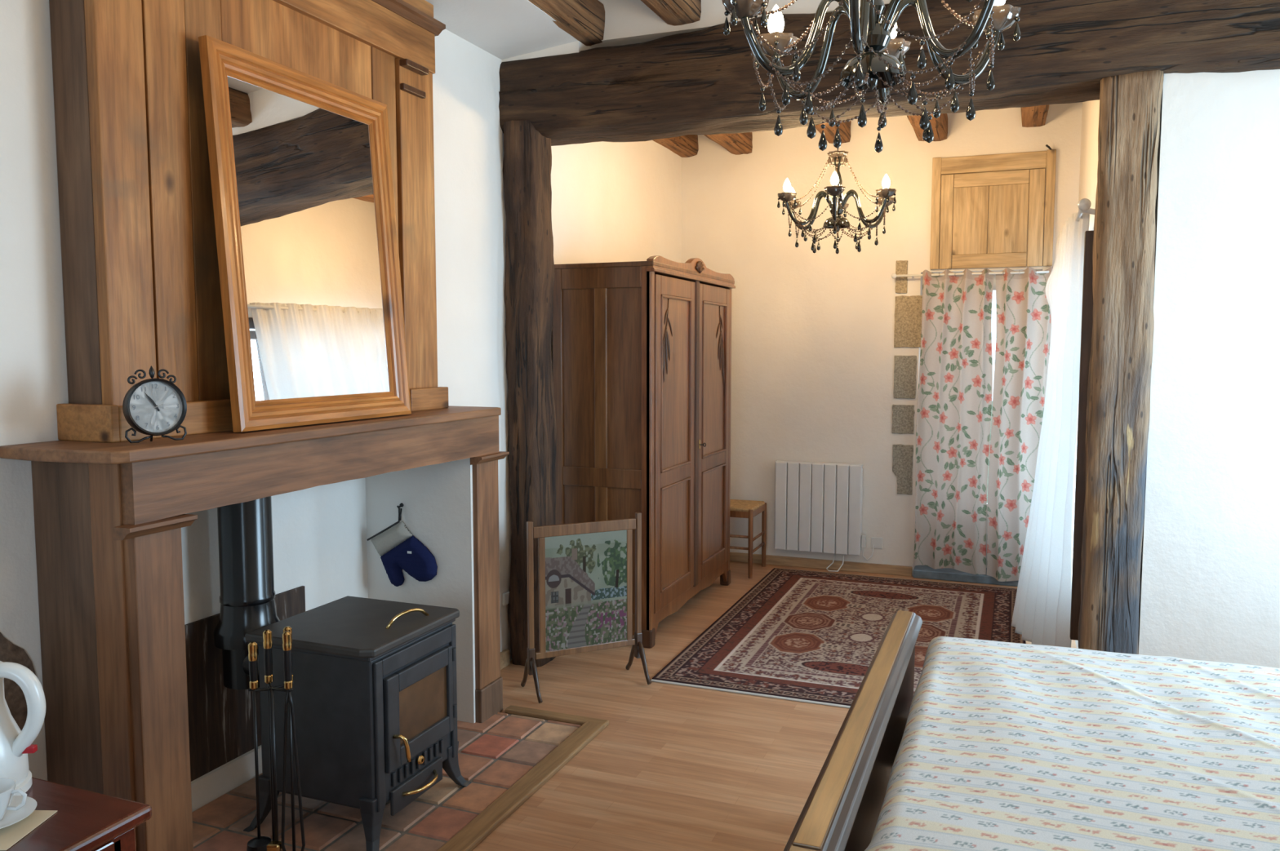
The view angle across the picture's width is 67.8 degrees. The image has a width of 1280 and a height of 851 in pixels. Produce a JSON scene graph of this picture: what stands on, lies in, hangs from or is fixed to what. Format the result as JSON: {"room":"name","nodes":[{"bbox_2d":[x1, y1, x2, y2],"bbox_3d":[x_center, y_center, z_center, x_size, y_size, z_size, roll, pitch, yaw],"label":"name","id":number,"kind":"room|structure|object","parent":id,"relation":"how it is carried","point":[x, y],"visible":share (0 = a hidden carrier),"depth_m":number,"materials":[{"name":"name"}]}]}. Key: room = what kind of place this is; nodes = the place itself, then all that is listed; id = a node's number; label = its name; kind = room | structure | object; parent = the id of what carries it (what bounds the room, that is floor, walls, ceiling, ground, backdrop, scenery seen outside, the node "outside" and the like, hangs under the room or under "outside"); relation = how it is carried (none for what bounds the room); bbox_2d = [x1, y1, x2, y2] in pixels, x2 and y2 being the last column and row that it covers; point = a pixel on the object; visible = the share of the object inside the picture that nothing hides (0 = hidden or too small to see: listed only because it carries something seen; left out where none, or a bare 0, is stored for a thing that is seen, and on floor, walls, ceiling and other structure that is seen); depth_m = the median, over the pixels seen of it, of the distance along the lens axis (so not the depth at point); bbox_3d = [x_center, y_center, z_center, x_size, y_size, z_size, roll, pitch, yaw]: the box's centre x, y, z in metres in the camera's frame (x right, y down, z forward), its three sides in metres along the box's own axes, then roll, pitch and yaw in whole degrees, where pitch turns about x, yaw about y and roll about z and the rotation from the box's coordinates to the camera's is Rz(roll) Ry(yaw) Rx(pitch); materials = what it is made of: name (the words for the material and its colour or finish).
{"room":"bedroom","nodes":[
{"label":"bedroom","id":0,"kind":"room"},
{"bbox_2d":[181,457,475,813],"bbox_3d":[-1.236,0.686,3.320,0.615,1.200,1.480,2,5,21],"label":"wall","id":1,"kind":"structure","parent":0,"point":[321,545],"depth_m":3.88,"materials":[{"name":"white paint"}]},
{"bbox_2d":[184,586,305,782],"bbox_3d":[-1.427,0.913,3.398,0.013,0.535,0.680,2,5,21],"label":"plate","id":2,"kind":"object","parent":1,"relation":"attached to","point":[221,723],"visible":0.24,"depth_m":3.28,"materials":[{"name":"black metal"}]},
{"bbox_2d":[396,503,403,508],"bbox_3d":[-0.998,0.334,3.965,0.017,0.020,0.039,2,5,21],"label":"wall hook","id":3,"kind":"object","parent":1,"relation":"attached to","point":[401,505],"visible":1,"depth_m":3.97,"materials":[{"name":"black metal"}]},
{"bbox_2d":[366,508,437,586],"bbox_3d":[-0.993,0.512,3.966,0.331,0.336,0.038,2,5,21],"label":"oven mitt","id":4,"kind":"object","parent":3,"relation":"hanging from","point":[411,556],"visible":1,"depth_m":3.95,"materials":[{"name":"blue fabric"}]},
{"bbox_2d":[0,0,681,781],"bbox_3d":[-1.336,-0.321,3.360,0.360,3.200,8.500,2,5,21],"label":"wall","id":5,"kind":"structure","parent":0,"point":[612,202],"depth_m":4.10,"materials":[{"name":"white paint"}]},
{"bbox_2d":[0,632,36,730],"bbox_3d":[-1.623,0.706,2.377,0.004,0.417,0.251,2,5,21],"label":"chair","id":6,"kind":"object","parent":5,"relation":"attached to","point":[15,698],"depth_m":2.44,"materials":[{"name":"wood"}]},
{"bbox_2d":[500,649,509,670],"bbox_3d":[-0.749,1.159,4.449,0.025,0.075,0.530,2,5,21],"label":"baseboard","id":7,"kind":"structure","parent":5,"relation":"attached to","point":[504,655],"depth_m":4.64,"materials":[{"name":"brown wood"}]},
{"bbox_2d":[502,591,509,605],"bbox_3d":[-0.653,0.847,4.680,0.015,0.060,0.075,2,5,21],"label":"wall socket","id":8,"kind":"object","parent":5,"relation":"attached to","point":[505,597],"visible":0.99,"depth_m":4.65,"materials":[{"name":"white plastic"}]},
{"bbox_2d":[425,0,591,59],"bbox_3d":[-1.522,-1.619,1.851,0.520,0.310,5.760,2,5,21],"label":"ceiling","id":9,"kind":"structure","parent":0,"point":[503,28],"depth_m":4.07,"materials":[{"name":"paint"}]},
{"bbox_2d":[192,561,1076,850],"bbox_3d":[1.026,1.374,2.724,5.500,0.084,9.000,2,5,21],"label":"floor","id":10,"kind":"structure","parent":0,"point":[673,767],"depth_m":3.62,"materials":[{"name":"laminate"}]},
{"bbox_2d":[5,777,151,850],"bbox_3d":[-1.460,1.061,1.468,0.972,0.750,0.895,2,5,21],"label":"sideboard","id":11,"kind":"object","parent":10,"relation":"on","point":[84,820],"visible":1,"depth_m":1.64,"materials":[{"name":"brown wood"}]},
{"bbox_2d":[0,661,45,795],"bbox_3d":[-1.185,0.544,1.696,0.183,0.243,0.176,3,6,36],"label":"kettle","id":12,"kind":"object","parent":11,"relation":"on","point":[15,744],"visible":1,"depth_m":1.69,"materials":[{"name":"white ceramic"}]},
{"bbox_2d":[22,744,37,754],"bbox_3d":[-1.097,0.581,1.711,0.024,0.012,0.014,0,5,-6],"label":"switch","id":13,"kind":"object","parent":12,"relation":"attached to","point":[26,748],"depth_m":1.70,"materials":[{"name":"red plastic"}]},
{"bbox_2d":[0,810,57,850],"bbox_3d":[-1.101,0.673,1.589,0.180,0.002,0.130,0,5,1],"label":"paper card","id":14,"kind":"object","parent":11,"relation":"on","point":[11,835],"visible":0.83,"depth_m":1.59,"materials":[{"name":"beige paper"}]},
{"bbox_2d":[0,795,36,829],"bbox_3d":[-1.093,0.662,1.603,0.134,0.017,0.134,2,5,21],"label":"saucer","id":15,"kind":"object","parent":14,"relation":"on","point":[11,817],"visible":0.8,"depth_m":1.62,"materials":[{"name":"white ceramic"}]},
{"bbox_2d":[0,777,26,821],"bbox_3d":[-1.086,0.637,1.599,0.093,0.055,0.078,2,5,21],"label":"teacup","id":16,"kind":"object","parent":15,"relation":"on","point":[7,786],"visible":1,"depth_m":1.60,"materials":[{"name":"white ceramic"}]},
{"bbox_2d":[0,777,16,821],"bbox_3d":[-1.093,0.636,1.601,0.078,0.055,0.078,2,5,21],"label":"bowl","id":17,"kind":"object","parent":16,"relation":"attached to","point":[7,786],"depth_m":1.60,"materials":[{"name":"white ceramic"}]},
{"bbox_2d":[0,0,509,850],"bbox_3d":[-1.076,-0.165,3.167,0.395,2.920,1.910,2,5,21],"label":"fireplace","id":18,"kind":"object","parent":10,"relation":"on","point":[140,274],"visible":0.78,"depth_m":2.53,"materials":[{"name":"brown wood"}]},
{"bbox_2d":[122,365,186,443],"bbox_3d":[-1.238,-0.055,2.428,0.066,0.196,0.149,4,6,43],"label":"mantel clock","id":19,"kind":"object","parent":18,"relation":"on","point":[152,406],"visible":1,"depth_m":2.42,"materials":[{"name":"black metal"}]},
{"bbox_2d":[0,405,501,464],"bbox_3d":[-1.081,0.004,3.166,0.395,0.031,1.880,2,5,21],"label":"mantel shelf","id":20,"kind":"object","parent":18,"relation":"attached to","point":[215,441],"depth_m":2.62,"materials":[{"name":"brown wood"}]},
{"bbox_2d":[198,35,411,432],"bbox_3d":[-1.038,-0.567,3.082,0.112,1.114,0.825,2,5,21],"label":"wall mirror","id":21,"kind":"object","parent":18,"relation":"on","point":[300,162],"visible":1,"depth_m":3.01,"materials":[{"name":"brown wood"}]},
{"bbox_2d":[227,75,390,400],"bbox_3d":[-1.047,-0.567,3.086,0.071,0.957,0.669,2,5,21],"label":"mirror glass","id":22,"kind":"object","parent":21,"relation":"attached to","point":[307,167],"depth_m":3.05,"materials":[{"name":"white"}]},
{"bbox_2d":[191,712,581,850],"bbox_3d":[-1.086,1.308,2.985,0.903,0.010,2.354,2,5,21],"label":"tiled hearth","id":23,"kind":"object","parent":10,"relation":"on","point":[443,824],"depth_m":3.20,"materials":[{"name":"tile"}]},
{"bbox_2d":[248,681,293,841],"bbox_3d":[-1.041,1.030,2.715,0.180,0.589,0.180,2,5,21],"label":"stand","id":24,"kind":"object","parent":23,"relation":"on","point":[270,689],"visible":0.93,"depth_m":2.70,"materials":[{"name":"black metal"}]},
{"bbox_2d":[246,641,271,850],"bbox_3d":[-1.084,0.943,2.693,0.070,0.676,0.071,2,5,21],"label":"brush","id":25,"kind":"object","parent":24,"relation":"hanging from","point":[260,843],"visible":0.98,"depth_m":2.69,"materials":[{"name":"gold metal"}]},
{"bbox_2d":[262,630,281,850],"bbox_3d":[-1.064,0.953,2.703,0.081,0.737,0.085,-4,6,-39],"label":"shovel","id":26,"kind":"object","parent":24,"relation":"hanging from","point":[273,846],"visible":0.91,"depth_m":2.71,"materials":[{"name":"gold metal"}]},
{"bbox_2d":[266,841,281,850],"bbox_3d":[-1.061,1.201,2.714,0.078,0.026,0.030,0,5,0],"label":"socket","id":27,"kind":"object","parent":26,"relation":"attached to","point":[273,846],"depth_m":2.70,"materials":[{"name":"gold metal"}]},
{"bbox_2d":[283,626,295,850],"bbox_3d":[-0.995,0.917,2.739,0.044,0.692,0.027,2,5,21],"label":"poker","id":28,"kind":"object","parent":24,"relation":"hanging from","point":[287,628],"visible":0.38,"depth_m":2.74,"materials":[{"name":"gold metal"}]},
{"bbox_2d":[280,631,305,850],"bbox_3d":[-0.988,0.921,2.693,0.067,0.693,0.025,1,5,15],"label":"tongs","id":29,"kind":"object","parent":24,"relation":"hanging from","point":[286,636],"visible":1,"depth_m":2.69,"materials":[{"name":"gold metal"}]},
{"bbox_2d":[213,496,471,850],"bbox_3d":[-1.035,0.697,3.215,0.786,1.174,0.565,2,5,21],"label":"wood stove","id":30,"kind":"object","parent":23,"relation":"on","point":[374,695],"visible":0.95,"depth_m":3.05,"materials":[{"name":"metal"}]},
{"bbox_2d":[437,721,604,850],"bbox_3d":[-0.708,1.336,2.582,0.085,0.022,2.870,2,5,21],"label":"trim","id":31,"kind":"structure","parent":10,"relation":"on","point":[479,828],"depth_m":3.30,"materials":[{"name":"brown wood"}]},
{"bbox_2d":[502,120,556,667],"bbox_3d":[-0.538,-0.132,4.673,0.204,2.618,0.267,2,5,21],"label":"timber post","id":32,"kind":"object","parent":10,"relation":"on","point":[530,273],"visible":0.88,"depth_m":4.58,"materials":[{"name":"brown wood"}]},
{"bbox_2d":[504,705,608,728],"bbox_3d":[-0.352,1.223,3.999,0.465,0.021,0.053,2,5,21],"label":"trim","id":33,"kind":"structure","parent":10,"relation":"on","point":[513,710],"depth_m":3.99,"materials":[{"name":"brown wood"}]},
{"bbox_2d":[520,512,651,703],"bbox_3d":[-0.247,0.807,4.352,0.559,0.786,0.258,-2,5,-26],"label":"fire screen","id":34,"kind":"object","parent":10,"relation":"on","point":[585,580],"visible":1,"depth_m":4.34,"materials":[{"name":"multicoloured fabric"}]},
{"bbox_2d":[552,255,735,648],"bbox_3d":[0.085,0.065,5.630,0.608,2.068,1.485,2,5,21],"label":"armoire","id":35,"kind":"object","parent":10,"relation":"on","point":[642,350],"visible":0.95,"depth_m":5.01,"materials":[{"name":"brown wood"}]},
{"bbox_2d":[729,499,766,578],"bbox_3d":[0.631,0.778,6.687,0.429,0.476,0.404,2,5,21],"label":"stool","id":36,"kind":"object","parent":10,"relation":"on","point":[748,509],"visible":0.51,"depth_m":6.49,"materials":[{"name":"brown wood"}]},
{"bbox_2d":[650,568,1026,708],"bbox_3d":[1.261,1.123,5.293,1.635,0.010,2.461,2,5,21],"label":"rug","id":37,"kind":"object","parent":10,"relation":"on","point":[799,636],"visible":0.8,"depth_m":5.23,"materials":[{"name":"fabric"}]},
{"bbox_2d":[783,610,922,850],"bbox_3d":[1.508,0.872,1.941,2.130,1.050,1.575,2,5,21],"label":"bed","id":38,"kind":"object","parent":10,"relation":"on","point":[841,812],"visible":0.52,"depth_m":2.09,"materials":[{"name":"brown wood"}]},
{"bbox_3d":[1.556,0.919,1.915,1.890,0.240,1.475,2,5,21],"label":"mattress","id":39,"kind":"object","parent":38,"relation":"on","visible":0},
{"bbox_2d":[864,636,1279,850],"bbox_3d":[1.526,0.897,1.936,1.976,0.341,1.635,2,5,21],"label":"coverlet","id":40,"kind":"object","parent":39,"relation":"on","point":[1004,746],"visible":1,"depth_m":2.09,"materials":[{"name":"white fabric"}]},
{"bbox_2d":[1077,70,1164,654],"bbox_3d":[1.929,-0.058,3.847,0.232,2.602,0.280,2,5,21],"label":"timber post","id":41,"kind":"object","parent":10,"relation":"on","point":[1118,405],"visible":0.91,"depth_m":3.72,"materials":[{"name":"brown wood"}]},
{"bbox_2d":[502,0,890,62],"bbox_3d":[1.708,-1.835,3.792,5.100,0.350,0.440,2,5,21],"label":"wall","id":42,"kind":"structure","parent":0,"point":[627,22],"depth_m":4.30,"materials":[{"name":"white paint"}]},
{"bbox_2d":[498,0,1279,146],"bbox_3d":[1.748,-1.535,3.849,5.014,0.452,0.466,2,5,20],"label":"timber beam","id":43,"kind":"structure","parent":42,"relation":"attached to","point":[704,82],"depth_m":3.96,"materials":[{"name":"brown wood"}]},
{"bbox_2d":[680,102,1082,576],"bbox_3d":[1.703,-0.583,6.618,3.500,3.200,0.290,2,5,21],"label":"wall","id":44,"kind":"structure","parent":0,"point":[813,351],"depth_m":6.61,"materials":[{"name":"white paint"}]},
{"bbox_2d":[729,551,912,576],"bbox_3d":[1.078,0.974,6.820,1.680,0.065,0.025,2,5,21],"label":"baseboard","id":45,"kind":"structure","parent":44,"relation":"attached to","point":[882,569],"depth_m":6.72,"materials":[{"name":"brown wood"}]},
{"bbox_2d":[774,460,874,572],"bbox_3d":[1.286,0.637,6.668,0.690,0.753,0.104,2,5,21],"label":"radiator","id":46,"kind":"object","parent":44,"relation":"attached to","point":[818,506],"visible":1,"depth_m":6.65,"materials":[{"name":"metal"}]},
{"bbox_2d":[775,460,862,466],"bbox_3d":[1.249,0.266,6.661,0.605,0.012,0.050,2,5,21],"label":"grille","id":47,"kind":"object","parent":46,"relation":"attached to","point":[778,464],"depth_m":6.66,"materials":[{"name":"metal"}]},
{"bbox_2d":[871,537,883,549],"bbox_3d":[1.639,0.814,6.595,0.080,0.080,0.008,2,5,21],"label":"wall socket","id":48,"kind":"object","parent":44,"relation":"attached to","point":[877,542],"visible":1,"depth_m":6.59,"materials":[{"name":"white plastic"}]},
{"bbox_2d":[895,260,907,293],"bbox_3d":[1.763,-1.000,6.419,0.079,0.220,0.052,2,5,21],"label":"stone block","id":49,"kind":"object","parent":44,"relation":"attached to","point":[901,266],"visible":0.97,"depth_m":6.39,"materials":[{"name":"stone"}]},
{"bbox_2d":[892,444,913,495],"bbox_3d":[1.797,0.298,6.510,0.137,0.343,0.052,2,5,21],"label":"stone block","id":50,"kind":"object","parent":44,"relation":"attached to","point":[903,455],"visible":1,"depth_m":6.48,"materials":[{"name":"grey stone"}]},
{"bbox_2d":[891,404,915,434],"bbox_3d":[1.794,-0.043,6.484,0.149,0.201,0.052,2,5,21],"label":"stone block","id":51,"kind":"object","parent":44,"relation":"attached to","point":[903,415],"visible":1,"depth_m":6.46,"materials":[{"name":"grey stone"}]},
{"bbox_2d":[893,355,916,399],"bbox_3d":[1.799,-0.329,6.459,0.149,0.292,0.052,2,5,21],"label":"stone block","id":52,"kind":"object","parent":44,"relation":"attached to","point":[905,366],"visible":1,"depth_m":6.43,"materials":[{"name":"grey stone"}]},
{"bbox_2d":[893,295,922,347],"bbox_3d":[1.812,-0.700,6.424,0.184,0.350,0.052,2,5,21],"label":"stone block","id":53,"kind":"object","parent":44,"relation":"attached to","point":[908,309],"visible":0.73,"depth_m":6.40,"materials":[{"name":"stone"}]},
{"bbox_2d":[912,565,1018,586],"bbox_3d":[2.337,1.008,6.457,0.910,0.055,0.340,2,5,21],"label":"trim","id":54,"kind":"structure","parent":44,"relation":"attached to","point":[919,571],"depth_m":6.38,"materials":[{"name":"stone"}]},
{"bbox_2d":[891,271,1048,278],"bbox_3d":[2.195,-0.984,6.187,1.093,0.036,0.088,2,5,21],"label":"curtain rod","id":55,"kind":"object","parent":44,"relation":"attached to","point":[893,275],"visible":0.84,"depth_m":6.20,"materials":[{"name":"white plastic"}]},
{"bbox_2d":[913,266,1053,582],"bbox_3d":[2.232,0.002,6.217,0.824,2.035,0.066,2,5,21],"label":"floral curtain","id":56,"kind":"object","parent":55,"relation":"hanging from","point":[954,407],"visible":0.91,"depth_m":6.23,"materials":[{"name":"fabric"}]},
{"bbox_2d":[986,274,995,568],"bbox_3d":[2.290,-0.029,6.473,0.750,2.000,0.050,2,5,21],"label":"door","id":57,"kind":"structure","parent":44,"relation":"in","point":[994,275],"depth_m":6.47,"materials":[{"name":"white plastic"}]},
{"bbox_2d":[929,144,1056,269],"bbox_3d":[2.271,-1.399,6.158,0.745,0.752,0.105,2,5,21],"label":"door","id":58,"kind":"structure","parent":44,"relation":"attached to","point":[1008,205],"depth_m":6.15,"materials":[{"name":"brown wood"}]},
{"bbox_2d":[1071,99,1099,648],"bbox_3d":[2.519,-0.458,5.071,0.285,3.200,2.480,2,5,21],"label":"wall","id":59,"kind":"structure","parent":0,"point":[1090,111],"depth_m":5.14,"materials":[{"name":"white paint"}]},
{"bbox_2d":[1070,230,1093,640],"bbox_3d":[2.332,-0.017,4.951,0.198,1.840,1.705,2,5,21],"label":"window","id":60,"kind":"structure","parent":59,"relation":"in","point":[1087,286],"depth_m":4.19,"materials":[{"name":"clear glass"}]},
{"bbox_2d":[1075,198,1095,221],"bbox_3d":[2.252,-0.973,4.888,0.123,0.096,2.037,2,5,21],"label":"curtain rod","id":61,"kind":"object","parent":59,"relation":"attached to","point":[1084,204],"visible":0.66,"depth_m":3.98,"materials":[{"name":"white plastic"}]},
{"bbox_2d":[1011,207,1090,648],"bbox_3d":[2.173,0.042,5.147,0.248,2.169,1.621,2,5,20],"label":"curtain","id":62,"kind":"object","parent":61,"relation":"hanging from","point":[1042,613],"visible":0.98,"depth_m":4.71,"materials":[{"name":"fabric"}]},
{"bbox_2d":[1137,69,1279,668],"bbox_3d":[2.788,-0.045,3.553,1.610,2.620,0.240,2,5,21],"label":"wall partition","id":63,"kind":"structure","parent":0,"point":[1210,588],"depth_m":3.64,"materials":[{"name":"white paint"}]},
{"bbox_3d":[1.046,-1.836,2.242,5.600,0.200,8.800,2,5,21],"label":"ceiling","id":64,"kind":"structure","parent":0,"visible":0},
{"bbox_2d":[528,0,604,45],"bbox_3d":[-1.242,-1.640,1.809,0.149,0.182,5.590,2,5,21],"label":"joist","id":65,"kind":"object","parent":64,"relation":"attached to","point":[583,20],"visible":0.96,"depth_m":4.17,"materials":[{"name":"brown wood"}]},
{"bbox_2d":[640,0,701,26],"bbox_3d":[-0.824,-1.657,1.642,0.177,0.182,5.590,2,5,21],"label":"joist","id":66,"kind":"object","parent":64,"relation":"attached to","point":[673,12],"visible":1,"depth_m":4.08,"materials":[{"name":"brown wood"}]},
{"bbox_2d":[652,134,698,157],"bbox_3d":[-0.045,-1.955,5.891,0.164,0.192,2.145,2,5,21],"label":"joist","id":67,"kind":"object","parent":64,"relation":"attached to","point":[685,146],"visible":0.15,"depth_m":6.64,"materials":[{"name":"brown wood"}]},
{"bbox_2d":[703,132,752,155],"bbox_3d":[0.328,-1.933,5.745,0.167,0.194,2.145,2,5,21],"label":"joist","id":68,"kind":"object","parent":64,"relation":"attached to","point":[738,144],"visible":0.16,"depth_m":6.46,"materials":[{"name":"brown wood"}]},
{"bbox_2d":[814,120,851,143],"bbox_3d":[0.966,-1.932,5.493,0.160,0.192,2.145,2,5,21],"label":"joist","id":69,"kind":"object","parent":64,"relation":"attached to","point":[844,128],"visible":0.09,"depth_m":6.23,"materials":[{"name":"brown wood"}]},
{"bbox_2d":[777,121,896,253],"bbox_3d":[1.068,-1.466,5.149,0.647,1.032,0.685,2,5,21],"label":"chandelier","id":70,"kind":"object","parent":64,"relation":"hanging from","point":[839,205],"visible":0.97,"depth_m":5.11,"materials":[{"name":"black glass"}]},
{"bbox_2d":[721,0,1021,152],"bbox_3d":[0.521,-1.219,2.106,0.618,1.157,0.699,-4,6,-39],"label":"chandelier","id":71,"kind":"object","parent":64,"relation":"hanging from","point":[882,67],"visible":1,"depth_m":2.11,"materials":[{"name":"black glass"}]},
{"bbox_2d":[906,113,947,141],"bbox_3d":[1.533,-1.883,5.273,0.202,0.191,2.145,2,5,21],"label":"joist","id":72,"kind":"object","parent":64,"relation":"attached to","point":[940,125],"visible":0.14,"depth_m":5.95,"materials":[{"name":"brown wood"}]},
{"bbox_2d":[1021,104,1048,127],"bbox_3d":[2.104,-1.900,5.046,0.161,0.192,2.145,2,5,21],"label":"joist","id":73,"kind":"object","parent":64,"relation":"attached to","point":[1033,116],"visible":0.11,"depth_m":5.75,"materials":[{"name":"brown wood"}]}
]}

